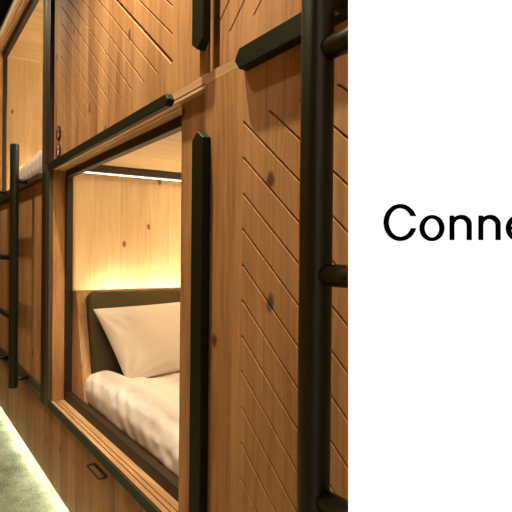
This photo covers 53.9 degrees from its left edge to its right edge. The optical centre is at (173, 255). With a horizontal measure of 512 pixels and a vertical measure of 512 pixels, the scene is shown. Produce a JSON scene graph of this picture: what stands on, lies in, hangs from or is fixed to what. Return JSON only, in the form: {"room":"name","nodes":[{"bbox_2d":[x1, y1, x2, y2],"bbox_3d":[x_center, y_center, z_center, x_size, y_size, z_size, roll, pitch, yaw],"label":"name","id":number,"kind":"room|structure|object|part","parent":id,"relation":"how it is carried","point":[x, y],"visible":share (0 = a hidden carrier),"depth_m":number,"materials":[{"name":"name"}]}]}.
{"room":"dormitory","nodes":[
{"label":"dormitory","id":0,"kind":"room"},
{"bbox_2d":[0,0,29,49],"bbox_3d":[-1.062,-1.925,3.053,2.900,0.100,9.600,0,0,-29],"label":"ceiling","id":1,"kind":"structure","parent":0,"point":[3,3],"depth_m":3.72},
{"bbox_2d":[0,0,11,25],"bbox_3d":[-0.910,-1.827,3.138,0.050,0.095,9.600,0,0,-29],"label":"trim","id":2,"kind":"structure","parent":1,"relation":"attached to","point":[10,1],"depth_m":3.76,"materials":[{"name":"black metal"}]},
{"bbox_2d":[0,406,68,511],"bbox_3d":[-1.090,1.284,3.069,2.900,0.100,9.600,0,0,-29],"label":"floor","id":3,"kind":"structure","parent":0,"point":[24,487],"depth_m":2.72,"materials":[{"name":"green carpet"}]},
{"bbox_2d":[0,341,70,479],"bbox_3d":[-0.654,0.996,3.780,1.150,0.378,2.018,0,0,-29],"label":"storage unit","id":4,"kind":"object","parent":3,"relation":"on","point":[24,410],"visible":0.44,"depth_m":3.03,"materials":[{"name":"brown wood"}]},
{"bbox_3d":[-1.395,0.988,3.949,0.020,0.378,0.998,0,0,-29],"label":"drawer","id":5,"kind":"part","parent":4,"relation":"part of","materials":[{"name":"brown wood"}]},
{"bbox_2d":[0,171,45,404],"bbox_3d":[-1.152,0.188,3.532,0.090,1.308,1.952,0,0,-29],"label":"pod","id":6,"kind":"object","parent":4,"relation":"on","point":[32,195],"visible":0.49,"depth_m":3.06,"materials":[{"name":"brown wood"}]},
{"bbox_2d":[0,143,27,388],"bbox_3d":[-1.085,0.059,3.239,0.114,1.460,0.683,0,0,-29],"label":"ladder","id":7,"kind":"object","parent":6,"relation":"attached to","point":[13,256],"visible":0.93,"depth_m":2.93,"materials":[{"name":"black metal"}]},
{"bbox_3d":[-0.958,0.061,2.949,0.053,1.460,0.053,0,0,-29],"label":"rail","id":8,"kind":"part","parent":7,"relation":"part of","materials":[{"name":"black metal"}]},
{"bbox_2d":[0,0,65,208],"bbox_3d":[-0.654,-1.106,3.797,1.194,1.340,1.952,0,0,-29],"label":"pod","id":9,"kind":"object","parent":6,"relation":"on","point":[23,62],"visible":0.29,"depth_m":4.36,"materials":[{"name":"brown wood"}]},
{"bbox_3d":[-1.052,-1.110,3.524,0.035,1.285,1.800,0,0,-29],"label":"opening frame","id":10,"kind":"part","parent":9,"relation":"part of","materials":[{"name":"brown wood"}]},
{"bbox_3d":[-0.628,-0.519,3.852,0.950,0.094,1.450,0,0,-29],"label":"mattress","id":11,"kind":"object","parent":9,"relation":"on","visible":0},
{"bbox_2d":[19,149,41,183],"bbox_3d":[-0.632,-0.653,3.728,0.880,0.273,1.353,0,0,-29],"label":"duvet","id":12,"kind":"object","parent":11,"relation":"on","point":[33,167],"visible":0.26,"depth_m":3.51,"materials":[{"name":"white fabric"}]},
{"bbox_3d":[-0.904,0.997,3.068,0.020,0.378,1.016,0,0,-29],"label":"drawer","id":13,"kind":"part","parent":4,"relation":"part of","materials":[{"name":"brown wood"}]},
{"bbox_2d":[49,410,171,511],"bbox_3d":[0.601,1.012,1.490,1.188,0.390,3.200,0,0,-29],"label":"drawer","id":14,"kind":"object","parent":3,"relation":"on","point":[79,479],"visible":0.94,"depth_m":2.17,"materials":[{"name":"brown wood"}]},
{"bbox_3d":[-0.306,0.846,1.939,0.038,0.008,0.142,0,0,-29],"label":"handle","id":15,"kind":"part","parent":14,"relation":"part of","materials":[{"name":"black metal"}]},
{"bbox_2d":[44,20,347,511],"bbox_3d":[0.589,0.167,1.555,1.194,1.320,3.340,0,0,-29],"label":"pod","id":16,"kind":"object","parent":14,"relation":"on","point":[200,197],"visible":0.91,"depth_m":1.25,"materials":[{"name":"brown wood"}]},
{"bbox_3d":[0.195,0.165,1.276,0.035,1.236,3.135,0,0,-29],"label":"opening frame","id":17,"kind":"part","parent":16,"relation":"part of","materials":[{"name":"brown wood"}]},
{"bbox_2d":[87,165,180,179],"bbox_3d":[-0.057,-0.468,2.849,1.007,0.037,0.030,0,0,-29],"label":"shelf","id":18,"kind":"object","parent":16,"relation":"attached to","point":[114,170],"depth_m":2.75,"materials":[{"name":"brown metal"}]},
{"bbox_3d":[0.304,0.171,0.948,0.012,1.222,1.156,0,0,-29],"label":"sliding door","id":19,"kind":"part","parent":16,"relation":"part of","materials":[{"name":"brown wood"}]},
{"bbox_2d":[46,0,347,169],"bbox_3d":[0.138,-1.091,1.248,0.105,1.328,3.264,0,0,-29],"label":"pod","id":20,"kind":"object","parent":16,"relation":"on","point":[113,66],"visible":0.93,"depth_m":1.66,"materials":[{"name":"brown wood"}]},
{"bbox_2d":[56,143,60,157],"bbox_3d":[-0.581,-0.530,2.476,0.007,0.072,0.072,0,0,-29],"label":"sign plate","id":21,"kind":"object","parent":20,"relation":"attached to","point":[58,148],"visible":0.94,"depth_m":2.47,"materials":[{"name":"metal"}]},
{"bbox_2d":[56,126,60,139],"bbox_3d":[-0.580,-0.618,2.476,0.007,0.072,0.072,0,0,-29],"label":"sign plate","id":22,"kind":"object","parent":20,"relation":"attached to","point":[58,131],"visible":1,"depth_m":2.47,"materials":[{"name":"brown metal"}]},
{"bbox_2d":[296,0,347,511],"bbox_3d":[0.413,0.086,0.553,0.114,1.460,0.683,0,0,-29],"label":"ladder","id":23,"kind":"object","parent":20,"relation":"attached to","point":[320,44],"visible":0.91,"depth_m":0.79,"materials":[{"name":"black metal"}]},
{"bbox_3d":[0.498,0.170,0.561,0.018,1.222,1.693,0,0,-29],"label":"fixed panel","id":24,"kind":"part","parent":16,"relation":"part of","materials":[{"name":"brown wood"}]},
{"bbox_3d":[0.470,0.721,1.901,0.960,0.144,1.950,0,0,-29],"label":"mattress","id":25,"kind":"object","parent":16,"relation":"on","visible":0},
{"bbox_2d":[72,287,179,407],"bbox_3d":[-0.046,0.475,2.779,1.009,0.580,0.260,0,0,-29],"label":"headboard","id":26,"kind":"object","parent":25,"relation":"on","point":[92,351],"visible":0.25,"depth_m":2.57,"materials":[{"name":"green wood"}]},
{"bbox_2d":[86,289,179,375],"bbox_3d":[-0.033,0.439,2.741,0.902,0.492,0.182,0,0,-29],"label":"cushion","id":27,"kind":"object","parent":26,"relation":"on","point":[100,355],"depth_m":2.56,"materials":[{"name":"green fabric"}]},
{"bbox_2d":[85,370,179,477],"bbox_3d":[0.388,0.668,1.992,1.015,0.220,2.038,0,0,-29],"label":"duvet","id":28,"kind":"object","parent":25,"relation":"on","point":[145,410],"visible":0.29,"depth_m":2.00,"materials":[{"name":"white fabric"}]},
{"bbox_2d":[93,302,179,378],"bbox_3d":[-0.024,0.431,2.625,0.794,0.360,0.225,0,0,-33],"label":"pillow","id":29,"kind":"object","parent":28,"relation":"on","point":[144,340],"visible":0.53,"depth_m":2.49,"materials":[{"name":"white fabric"}]},
{"bbox_2d":[348,0,511,511],"bbox_3d":[0.268,-0.121,0.423,0.259,2.759,0.120,1,0,0],"label":"sign","id":30,"kind":"object","parent":3,"relation":"on","point":[430,81],"visible":1,"depth_m":0.42,"materials":[{"name":"white"}]},
{"bbox_2d":[64,209,65,340],"bbox_3d":[0.234,-0.313,3.792,0.100,3.110,9.600,0,0,-29],"label":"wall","id":31,"kind":"structure","parent":0,"point":[65,209],"depth_m":6.80,"materials":[{"name":"brown wood"}]}
]}

